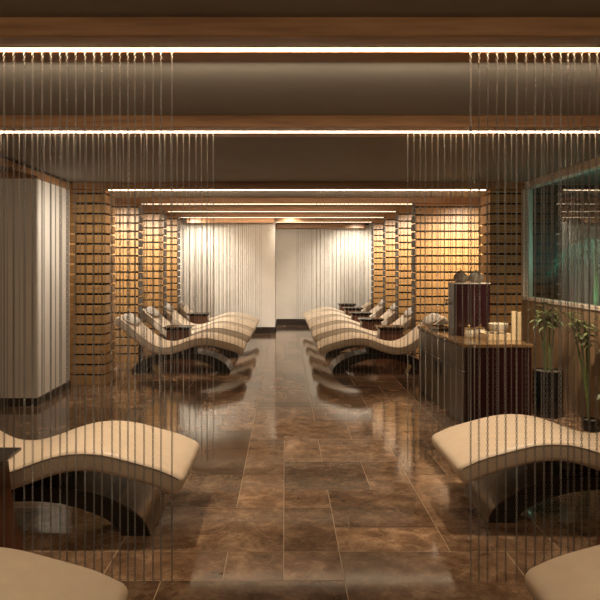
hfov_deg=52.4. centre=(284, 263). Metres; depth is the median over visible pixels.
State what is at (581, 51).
chain
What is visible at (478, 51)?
chain
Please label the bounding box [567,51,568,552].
chain
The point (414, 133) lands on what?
chain
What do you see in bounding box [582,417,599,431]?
pot
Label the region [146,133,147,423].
chain
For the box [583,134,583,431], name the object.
chain
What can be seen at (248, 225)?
chain
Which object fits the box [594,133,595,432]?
chain
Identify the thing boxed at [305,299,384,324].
lounger
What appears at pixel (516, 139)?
chain
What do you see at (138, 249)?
chain
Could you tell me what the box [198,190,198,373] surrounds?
chain
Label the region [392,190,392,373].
chain
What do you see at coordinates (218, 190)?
chain
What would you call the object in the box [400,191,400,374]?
chain
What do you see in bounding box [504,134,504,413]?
chain
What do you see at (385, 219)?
slatted screen
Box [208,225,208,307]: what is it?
chain
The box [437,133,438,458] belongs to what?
chain
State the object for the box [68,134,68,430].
chain
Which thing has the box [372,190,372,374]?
chain
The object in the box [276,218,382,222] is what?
ceiling beam
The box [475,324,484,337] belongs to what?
lidded jar
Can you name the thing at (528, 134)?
chain
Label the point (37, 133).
chain
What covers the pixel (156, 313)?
pillow
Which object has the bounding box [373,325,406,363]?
side table
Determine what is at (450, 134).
chain
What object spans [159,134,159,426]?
chain
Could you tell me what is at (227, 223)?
chain
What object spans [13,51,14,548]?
chain
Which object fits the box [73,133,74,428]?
chain
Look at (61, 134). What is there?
chain
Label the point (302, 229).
chain
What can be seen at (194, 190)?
chain
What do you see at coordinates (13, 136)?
chain
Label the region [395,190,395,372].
chain
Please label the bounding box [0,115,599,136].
ceiling beam
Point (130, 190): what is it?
chain
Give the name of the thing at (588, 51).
chain
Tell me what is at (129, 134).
chain
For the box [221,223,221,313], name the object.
chain
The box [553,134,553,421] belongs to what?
chain
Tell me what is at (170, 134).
chain
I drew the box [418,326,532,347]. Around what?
countertop
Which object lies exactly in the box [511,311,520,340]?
menu card
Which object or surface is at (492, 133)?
chain
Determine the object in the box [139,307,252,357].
lounger
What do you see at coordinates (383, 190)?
chain
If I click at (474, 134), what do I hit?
chain
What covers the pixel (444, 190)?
chain
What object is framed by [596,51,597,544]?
chain
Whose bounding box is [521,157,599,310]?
window
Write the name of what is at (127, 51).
chain
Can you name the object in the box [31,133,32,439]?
chain
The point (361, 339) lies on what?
lounger
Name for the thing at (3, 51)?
chain
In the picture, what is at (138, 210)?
slatted screen
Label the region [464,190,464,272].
chain
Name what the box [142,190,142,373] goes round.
chain
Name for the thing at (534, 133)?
chain
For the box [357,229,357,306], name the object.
chain
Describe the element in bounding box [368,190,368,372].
chain
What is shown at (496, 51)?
chain
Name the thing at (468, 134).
chain
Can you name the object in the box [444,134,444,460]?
chain
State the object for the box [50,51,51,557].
chain
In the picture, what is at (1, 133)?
chain
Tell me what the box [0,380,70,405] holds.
baseboard
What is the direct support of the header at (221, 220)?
attached to the ceiling
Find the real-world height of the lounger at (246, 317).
0.796 m
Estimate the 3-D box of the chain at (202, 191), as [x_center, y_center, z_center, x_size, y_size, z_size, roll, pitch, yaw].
[-1.029,0.216,7.622,0.008,2.333,0.008,0,0,-18]
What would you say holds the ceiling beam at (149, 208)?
attached to the ceiling
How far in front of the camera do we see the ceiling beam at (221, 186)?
7.44 m
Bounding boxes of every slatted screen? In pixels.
[110,204,140,361]
[139,211,165,350]
[163,217,179,313]
[371,222,385,316]
[383,217,398,324]
[395,212,414,336]
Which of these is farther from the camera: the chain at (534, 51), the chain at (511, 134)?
the chain at (511, 134)
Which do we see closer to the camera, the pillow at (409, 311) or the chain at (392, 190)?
the chain at (392, 190)
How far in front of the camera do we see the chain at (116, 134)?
4.27 m
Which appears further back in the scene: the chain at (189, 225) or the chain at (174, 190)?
the chain at (189, 225)
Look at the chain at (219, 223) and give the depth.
13.00 m
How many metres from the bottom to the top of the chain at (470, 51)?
2.333 m
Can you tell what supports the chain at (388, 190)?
hanging from the ceiling beam at (221, 186)
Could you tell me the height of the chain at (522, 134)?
2.333 m
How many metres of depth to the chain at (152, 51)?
2.64 m
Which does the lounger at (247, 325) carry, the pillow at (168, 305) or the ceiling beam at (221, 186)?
the pillow at (168, 305)
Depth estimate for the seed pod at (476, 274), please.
6.38 m
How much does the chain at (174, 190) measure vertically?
2.333 m
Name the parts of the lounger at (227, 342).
seat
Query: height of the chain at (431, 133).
2.333 m
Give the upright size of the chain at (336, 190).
2.333 m
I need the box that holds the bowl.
[487,322,508,331]
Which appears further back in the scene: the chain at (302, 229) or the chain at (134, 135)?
the chain at (302, 229)
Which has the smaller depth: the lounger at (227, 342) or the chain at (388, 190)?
the chain at (388, 190)
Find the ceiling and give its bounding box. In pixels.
[0,0,599,219]
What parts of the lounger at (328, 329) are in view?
seat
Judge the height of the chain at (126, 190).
2.333 m
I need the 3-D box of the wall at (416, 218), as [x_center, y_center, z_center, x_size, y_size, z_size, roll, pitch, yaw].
[2.499,0.292,9.445,1.041,2.415,0.242,0,0,0]
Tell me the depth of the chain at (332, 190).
7.62 m
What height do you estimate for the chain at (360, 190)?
2.333 m
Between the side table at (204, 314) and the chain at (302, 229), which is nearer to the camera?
the side table at (204, 314)
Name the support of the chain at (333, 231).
hanging from the rail
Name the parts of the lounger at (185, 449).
seat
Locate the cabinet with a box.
[418,326,532,422]
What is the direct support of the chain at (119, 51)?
hanging from the ceiling beam at (190, 39)
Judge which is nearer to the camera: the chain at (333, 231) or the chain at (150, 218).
the chain at (150, 218)
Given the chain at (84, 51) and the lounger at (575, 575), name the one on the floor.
the lounger at (575, 575)
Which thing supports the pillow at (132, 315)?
on the lounger at (227, 342)
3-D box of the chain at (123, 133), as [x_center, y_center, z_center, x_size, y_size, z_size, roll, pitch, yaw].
[-1.134,0.216,4.276,0.008,2.333,0.008,0,0,-3]
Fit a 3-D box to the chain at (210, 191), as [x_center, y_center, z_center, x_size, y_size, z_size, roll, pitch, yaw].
[-0.930,0.216,7.622,0.008,2.333,0.008,0,0,-25]
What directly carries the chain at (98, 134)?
hanging from the ceiling beam at (218, 125)
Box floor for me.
[0,325,599,599]
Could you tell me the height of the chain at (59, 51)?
2.333 m
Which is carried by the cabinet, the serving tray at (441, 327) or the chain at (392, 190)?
the serving tray at (441, 327)
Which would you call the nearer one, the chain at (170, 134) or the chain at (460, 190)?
the chain at (170, 134)
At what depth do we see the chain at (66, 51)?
2.64 m
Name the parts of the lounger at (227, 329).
seat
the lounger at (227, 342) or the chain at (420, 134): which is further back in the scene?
the lounger at (227, 342)
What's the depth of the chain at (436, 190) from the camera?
7.62 m
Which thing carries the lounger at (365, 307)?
on the floor
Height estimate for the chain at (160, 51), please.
2.333 m
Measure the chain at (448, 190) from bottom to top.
2.333 m
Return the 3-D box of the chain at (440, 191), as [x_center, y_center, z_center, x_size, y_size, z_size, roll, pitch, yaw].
[1.942,0.216,7.622,0.008,2.333,0.008,0,0,-15]
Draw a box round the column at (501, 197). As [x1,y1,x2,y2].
[479,190,521,340]
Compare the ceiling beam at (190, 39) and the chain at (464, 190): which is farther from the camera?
the chain at (464, 190)
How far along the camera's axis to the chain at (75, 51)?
2.65 m
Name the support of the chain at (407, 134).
hanging from the ceiling beam at (218, 125)
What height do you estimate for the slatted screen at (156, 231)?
2.415 m
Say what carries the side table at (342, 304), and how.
on the floor
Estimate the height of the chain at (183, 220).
2.333 m
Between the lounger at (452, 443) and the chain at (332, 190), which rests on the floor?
the lounger at (452, 443)
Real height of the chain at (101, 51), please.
2.333 m
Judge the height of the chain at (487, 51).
2.333 m
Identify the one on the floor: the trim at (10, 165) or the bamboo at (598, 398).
the bamboo at (598, 398)
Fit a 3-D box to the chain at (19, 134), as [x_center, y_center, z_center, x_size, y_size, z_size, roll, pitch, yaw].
[-1.862,0.216,4.275,0.008,2.333,0.008,0,0,-18]
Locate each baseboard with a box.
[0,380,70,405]
[254,319,306,332]
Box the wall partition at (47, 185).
[0,179,69,397]
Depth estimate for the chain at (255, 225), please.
13.00 m
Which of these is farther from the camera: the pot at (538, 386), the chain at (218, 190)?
the chain at (218, 190)
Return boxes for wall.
[70,193,74,365]
[178,219,275,326]
[276,223,373,319]
[411,204,481,358]
[522,300,599,418]
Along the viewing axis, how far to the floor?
3.87 m
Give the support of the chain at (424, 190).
hanging from the ceiling beam at (221, 186)
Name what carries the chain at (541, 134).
hanging from the ceiling beam at (218, 125)
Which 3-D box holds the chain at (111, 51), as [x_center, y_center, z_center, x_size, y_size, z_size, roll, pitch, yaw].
[-0.750,0.216,2.646,0.008,2.333,0.008,0,0,-2]
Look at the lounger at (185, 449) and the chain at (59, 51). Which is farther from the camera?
the lounger at (185, 449)
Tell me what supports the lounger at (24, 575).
on the floor
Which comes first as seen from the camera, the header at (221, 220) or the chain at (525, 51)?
the chain at (525, 51)
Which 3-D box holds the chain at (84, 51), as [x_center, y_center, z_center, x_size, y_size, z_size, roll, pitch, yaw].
[-0.867,0.216,2.647,0.008,2.333,0.008,0,0,-16]
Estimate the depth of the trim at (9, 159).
6.29 m
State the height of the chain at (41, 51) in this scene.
2.333 m
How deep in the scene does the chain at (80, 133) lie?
4.27 m
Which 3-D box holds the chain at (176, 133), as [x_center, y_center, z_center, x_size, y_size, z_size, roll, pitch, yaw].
[-0.756,0.216,4.277,0.008,2.333,0.008,0,0,-22]
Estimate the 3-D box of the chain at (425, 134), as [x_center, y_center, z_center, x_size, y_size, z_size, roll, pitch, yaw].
[0.984,0.216,4.275,0.008,2.333,0.008,0,0,-8]
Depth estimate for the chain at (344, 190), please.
7.62 m
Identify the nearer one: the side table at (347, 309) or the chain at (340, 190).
the chain at (340, 190)
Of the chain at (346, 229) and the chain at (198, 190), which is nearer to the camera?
the chain at (198, 190)
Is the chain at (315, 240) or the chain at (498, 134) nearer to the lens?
the chain at (498, 134)
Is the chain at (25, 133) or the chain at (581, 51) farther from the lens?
the chain at (25, 133)
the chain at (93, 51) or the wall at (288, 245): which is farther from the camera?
the wall at (288, 245)
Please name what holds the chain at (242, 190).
hanging from the ceiling beam at (221, 186)
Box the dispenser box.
[443,282,490,335]
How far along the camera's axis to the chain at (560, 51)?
2.64 m
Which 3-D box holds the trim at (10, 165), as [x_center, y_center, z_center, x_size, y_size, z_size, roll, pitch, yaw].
[-3.150,-0.938,5.010,1.100,0.075,4.820,0,0,0]
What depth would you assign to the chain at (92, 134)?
4.27 m
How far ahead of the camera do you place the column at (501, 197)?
7.56 m
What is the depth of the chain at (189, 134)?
4.28 m
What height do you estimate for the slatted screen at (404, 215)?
2.415 m
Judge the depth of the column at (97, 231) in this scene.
7.56 m
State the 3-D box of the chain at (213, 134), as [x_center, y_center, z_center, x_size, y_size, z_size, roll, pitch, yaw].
[-0.503,0.216,4.274,0.008,2.333,0.008,0,0,-6]
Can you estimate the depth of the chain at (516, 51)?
2.64 m
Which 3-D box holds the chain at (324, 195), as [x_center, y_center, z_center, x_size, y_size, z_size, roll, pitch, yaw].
[0.495,0.216,7.623,0.008,2.333,0.008,0,0,-7]
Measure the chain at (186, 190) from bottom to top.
2.333 m
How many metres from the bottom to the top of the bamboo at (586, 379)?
1.054 m
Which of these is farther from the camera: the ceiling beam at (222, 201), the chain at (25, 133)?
the ceiling beam at (222, 201)
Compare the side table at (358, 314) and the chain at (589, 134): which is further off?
the side table at (358, 314)
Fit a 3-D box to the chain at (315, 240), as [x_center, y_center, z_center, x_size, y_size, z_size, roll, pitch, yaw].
[0.750,0.216,14.919,0.008,2.333,0.008,0,0,5]
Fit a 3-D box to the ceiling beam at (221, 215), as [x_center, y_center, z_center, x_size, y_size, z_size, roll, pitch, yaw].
[0.050,-0.959,12.062,5.940,0.083,0.325,0,0,0]
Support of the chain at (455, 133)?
hanging from the ceiling beam at (218, 125)
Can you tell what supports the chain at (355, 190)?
hanging from the ceiling beam at (221, 186)
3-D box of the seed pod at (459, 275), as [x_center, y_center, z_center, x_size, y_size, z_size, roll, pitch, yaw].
[1.853,0.129,6.430,0.158,0.134,0.158,0,0,0]
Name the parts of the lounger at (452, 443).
seat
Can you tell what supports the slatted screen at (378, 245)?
on the floor
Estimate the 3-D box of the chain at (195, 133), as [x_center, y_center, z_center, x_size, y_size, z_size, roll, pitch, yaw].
[-0.624,0.216,4.275,0.008,2.333,0.008,0,0,-27]
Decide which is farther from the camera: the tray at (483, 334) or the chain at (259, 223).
the chain at (259, 223)
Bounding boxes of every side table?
[0,447,25,550]
[162,325,195,363]
[187,312,209,323]
[337,303,354,310]
[342,307,362,315]
[349,312,371,321]
[356,317,383,349]
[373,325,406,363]
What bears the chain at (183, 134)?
hanging from the ceiling beam at (218, 125)
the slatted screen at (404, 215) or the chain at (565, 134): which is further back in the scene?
the slatted screen at (404, 215)
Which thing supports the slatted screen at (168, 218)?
on the floor
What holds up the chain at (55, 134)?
hanging from the ceiling beam at (218, 125)
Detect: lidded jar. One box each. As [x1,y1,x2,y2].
[464,325,473,337]
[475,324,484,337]
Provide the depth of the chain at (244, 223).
13.00 m
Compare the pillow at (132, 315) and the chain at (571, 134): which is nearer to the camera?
the chain at (571, 134)
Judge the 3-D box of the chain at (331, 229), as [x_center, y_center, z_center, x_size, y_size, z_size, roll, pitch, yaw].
[1.138,0.216,14.921,0.008,2.333,0.008,0,0,-20]
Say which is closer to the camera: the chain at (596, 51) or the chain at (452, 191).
the chain at (596, 51)
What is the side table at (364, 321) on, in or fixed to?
on the floor
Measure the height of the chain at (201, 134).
2.333 m
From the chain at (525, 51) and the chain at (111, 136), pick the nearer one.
the chain at (525, 51)
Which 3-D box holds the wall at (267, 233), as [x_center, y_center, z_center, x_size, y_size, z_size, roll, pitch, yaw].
[-1.639,0.250,14.180,2.842,2.500,1.840,0,0,0]
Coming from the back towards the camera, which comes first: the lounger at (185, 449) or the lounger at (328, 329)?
the lounger at (328, 329)
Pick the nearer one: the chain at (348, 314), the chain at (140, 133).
the chain at (140, 133)
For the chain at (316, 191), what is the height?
2.333 m
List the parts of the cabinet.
drawer, door, drawer, door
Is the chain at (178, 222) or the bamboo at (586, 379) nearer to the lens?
the bamboo at (586, 379)
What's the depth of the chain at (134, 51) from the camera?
2.64 m
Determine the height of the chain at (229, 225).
2.333 m
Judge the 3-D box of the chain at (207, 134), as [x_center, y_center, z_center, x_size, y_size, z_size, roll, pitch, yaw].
[-0.545,0.216,4.277,0.008,2.333,0.008,0,0,-28]
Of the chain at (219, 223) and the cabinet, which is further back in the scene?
the chain at (219, 223)
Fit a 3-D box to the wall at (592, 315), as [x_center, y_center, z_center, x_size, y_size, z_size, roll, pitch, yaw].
[2.990,0.970,2.805,0.100,1.060,9.510,0,0,0]
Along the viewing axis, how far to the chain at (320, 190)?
7.62 m
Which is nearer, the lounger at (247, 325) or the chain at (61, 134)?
the chain at (61, 134)
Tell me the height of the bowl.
0.140 m
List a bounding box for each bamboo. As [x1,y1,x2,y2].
[527,301,566,418]
[563,312,599,431]
[594,318,599,401]
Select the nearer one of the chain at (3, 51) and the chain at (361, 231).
the chain at (3, 51)
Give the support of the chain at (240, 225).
hanging from the rail
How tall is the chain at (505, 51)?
2.333 m
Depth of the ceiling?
3.73 m
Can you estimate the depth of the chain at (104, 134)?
4.27 m
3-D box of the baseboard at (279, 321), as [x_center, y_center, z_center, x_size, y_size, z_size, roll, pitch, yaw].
[0.050,1.425,14.123,5.940,0.150,1.755,0,0,0]
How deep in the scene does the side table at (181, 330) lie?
9.19 m
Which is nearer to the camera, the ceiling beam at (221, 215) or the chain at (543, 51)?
the chain at (543, 51)
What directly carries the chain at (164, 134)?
hanging from the ceiling beam at (218, 125)
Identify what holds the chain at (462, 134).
hanging from the ceiling beam at (218, 125)
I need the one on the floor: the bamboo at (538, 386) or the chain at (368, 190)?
the bamboo at (538, 386)
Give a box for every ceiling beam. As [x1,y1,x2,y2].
[0,17,599,61]
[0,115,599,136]
[71,182,524,191]
[115,198,478,204]
[139,206,414,211]
[165,213,398,217]
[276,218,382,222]
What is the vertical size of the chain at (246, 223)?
2.333 m
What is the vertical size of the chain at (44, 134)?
2.333 m
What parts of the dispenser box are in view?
panel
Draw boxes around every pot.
[532,368,562,418]
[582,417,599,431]
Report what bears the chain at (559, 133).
hanging from the ceiling beam at (218, 125)
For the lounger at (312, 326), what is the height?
0.796 m
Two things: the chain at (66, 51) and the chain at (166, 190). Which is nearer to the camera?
the chain at (66, 51)
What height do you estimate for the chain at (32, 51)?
2.333 m
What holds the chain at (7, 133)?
hanging from the ceiling beam at (218, 125)
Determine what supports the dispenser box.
on the cabinet
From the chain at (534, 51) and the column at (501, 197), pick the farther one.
the column at (501, 197)
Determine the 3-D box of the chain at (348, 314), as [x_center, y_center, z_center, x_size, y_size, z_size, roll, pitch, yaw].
[0.795,0.216,7.621,0.008,2.333,0.008,0,0,4]
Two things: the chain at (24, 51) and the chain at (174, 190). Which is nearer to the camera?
the chain at (24, 51)
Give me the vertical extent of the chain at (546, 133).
2.333 m
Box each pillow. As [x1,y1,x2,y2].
[122,313,140,324]
[145,307,159,316]
[164,303,173,310]
[403,307,414,316]
[422,313,439,324]
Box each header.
[186,218,274,222]
[277,223,364,228]
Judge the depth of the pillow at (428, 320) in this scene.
8.53 m
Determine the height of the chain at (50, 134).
2.333 m
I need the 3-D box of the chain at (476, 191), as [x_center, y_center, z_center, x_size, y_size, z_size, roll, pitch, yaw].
[2.390,0.216,7.621,0.008,2.333,0.008,0,0,-2]
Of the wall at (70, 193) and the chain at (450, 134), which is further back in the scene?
the wall at (70, 193)
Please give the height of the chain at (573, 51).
2.333 m
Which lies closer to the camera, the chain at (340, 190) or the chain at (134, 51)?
the chain at (134, 51)
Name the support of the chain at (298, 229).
hanging from the rail
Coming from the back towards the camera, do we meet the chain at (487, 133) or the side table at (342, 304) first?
the side table at (342, 304)
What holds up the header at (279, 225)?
attached to the wall at (288, 245)
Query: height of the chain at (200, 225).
2.333 m
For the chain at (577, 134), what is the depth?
4.27 m
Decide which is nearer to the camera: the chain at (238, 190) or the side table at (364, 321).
the chain at (238, 190)
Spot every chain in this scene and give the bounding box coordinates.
[0,133,1,429]
[3,51,4,547]
[7,133,7,433]
[12,136,13,436]
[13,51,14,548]
[19,134,19,437]
[23,51,24,550]
[24,133,25,439]
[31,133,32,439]
[32,51,33,552]
[37,133,37,439]
[41,51,42,554]
[44,134,44,437]
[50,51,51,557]
[50,134,50,430]
[55,134,55,435]
[59,51,60,559]
[61,134,61,432]
[66,51,67,561]
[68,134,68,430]
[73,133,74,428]
[75,51,76,564]
[79,133,80,426]
[84,51,85,566]
[86,133,86,423]
[92,134,92,421]
[93,51,94,569]
[98,134,98,419]
[101,51,102,572]
[104,134,105,420]
[110,136,111,420]
[111,51,112,577]
[116,134,116,419]
[119,51,120,581]
[123,133,123,419]
[126,190,126,372]
[127,51,128,582]
[129,134,129,420]
[130,190,130,373]
[134,51,135,581]
[134,135,135,419]
[138,249,138,374]
[140,133,141,423]
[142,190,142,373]
[143,51,144,581]
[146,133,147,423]
[150,218,150,374]
[152,51,153,582]
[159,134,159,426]
[160,51,161,581]
[164,134,164,428]
[166,190,166,374]
[170,134,170,430]
[171,51,172,582]
[174,190,174,374]
[176,133,177,432]
[178,222,178,372]
[183,134,183,432]
[183,220,183,301]
[186,190,186,374]
[189,134,189,437]
[189,225,189,304]
[194,190,194,373]
[195,133,196,458]
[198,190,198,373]
[200,225,200,310]
[201,134,201,460]
[202,191,202,373]
[207,134,207,460]
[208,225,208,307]
[210,191,210,374]
[213,134,213,460]
[218,190,218,373]
[219,223,219,313]
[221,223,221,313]
[227,223,227,312]
[229,225,229,309]
[238,190,238,373]
[240,225,240,310]
[242,190,242,372]
[244,223,244,313]
[246,223,246,313]
[248,225,248,314]
[255,225,255,316]
[259,223,259,327]
[298,229,298,320]
[302,229,302,319]
[315,240,315,297]
[316,191,316,373]
[320,190,320,372]
[324,195,324,374]
[331,229,331,306]
[332,190,332,373]
[333,231,333,306]
[336,190,336,372]
[340,190,340,374]
[344,190,344,374]
[346,229,346,302]
[348,314,348,374]
[355,190,355,372]
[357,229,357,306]
[360,190,360,254]
[361,231,361,305]
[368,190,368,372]
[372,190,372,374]
[383,190,383,372]
[388,190,388,362]
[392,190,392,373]
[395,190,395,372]
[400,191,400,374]
[407,134,407,460]
[413,133,414,455]
[420,134,420,460]
[424,190,424,325]
[425,134,425,460]
[431,133,432,458]
[436,190,436,276]
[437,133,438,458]
[440,191,440,323]
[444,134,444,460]
[444,190,444,322]
[448,190,448,281]
[450,134,450,426]
[452,191,452,281]
[455,133,456,422]
[460,190,460,268]
[462,134,462,421]
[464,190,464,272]
[468,134,468,421]
[469,51,471,582]
[474,134,474,419]
[476,191,476,269]
[478,51,479,575]
[479,133,480,418]
[486,51,488,581]
[486,133,487,415]
[492,133,493,415]
[496,51,497,579]
[498,134,498,414]
[504,51,506,582]
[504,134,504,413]
[511,134,511,413]
[515,51,517,582]
[516,139,516,410]
[522,134,522,414]
[525,51,526,573]
[528,134,528,414]
[534,51,535,564]
[534,133,535,416]
[541,134,541,417]
[543,51,544,561]
[546,133,547,419]
[551,51,552,558]
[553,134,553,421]
[558,133,559,423]
[560,51,561,553]
[565,134,565,426]
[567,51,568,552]
[570,134,571,428]
[573,51,574,550]
[577,134,577,430]
[580,51,582,548]
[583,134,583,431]
[588,51,590,544]
[589,134,589,432]
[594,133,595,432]
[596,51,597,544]
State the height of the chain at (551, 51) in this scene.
2.333 m
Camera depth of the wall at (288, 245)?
15.00 m
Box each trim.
[0,155,70,183]
[0,157,70,189]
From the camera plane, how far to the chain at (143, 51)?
2.64 m
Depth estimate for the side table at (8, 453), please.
3.06 m
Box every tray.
[428,325,447,329]
[479,332,510,340]
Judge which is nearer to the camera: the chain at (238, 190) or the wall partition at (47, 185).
the wall partition at (47, 185)
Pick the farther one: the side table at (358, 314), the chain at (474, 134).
the side table at (358, 314)
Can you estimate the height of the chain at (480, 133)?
2.333 m
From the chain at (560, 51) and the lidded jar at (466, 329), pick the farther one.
the lidded jar at (466, 329)
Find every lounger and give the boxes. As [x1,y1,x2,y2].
[0,421,199,535]
[0,547,127,599]
[114,313,246,372]
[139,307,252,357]
[164,303,256,332]
[179,300,258,325]
[303,297,373,318]
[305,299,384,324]
[308,303,398,331]
[311,307,414,357]
[316,313,447,372]
[432,414,599,522]
[525,544,599,599]
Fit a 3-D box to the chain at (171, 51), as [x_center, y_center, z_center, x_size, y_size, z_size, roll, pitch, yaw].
[-0.490,0.216,2.644,0.008,2.333,0.008,0,0,-18]
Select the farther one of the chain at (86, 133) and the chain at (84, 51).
the chain at (86, 133)
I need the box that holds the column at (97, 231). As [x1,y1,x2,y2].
[70,190,114,384]
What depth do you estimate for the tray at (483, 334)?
5.89 m

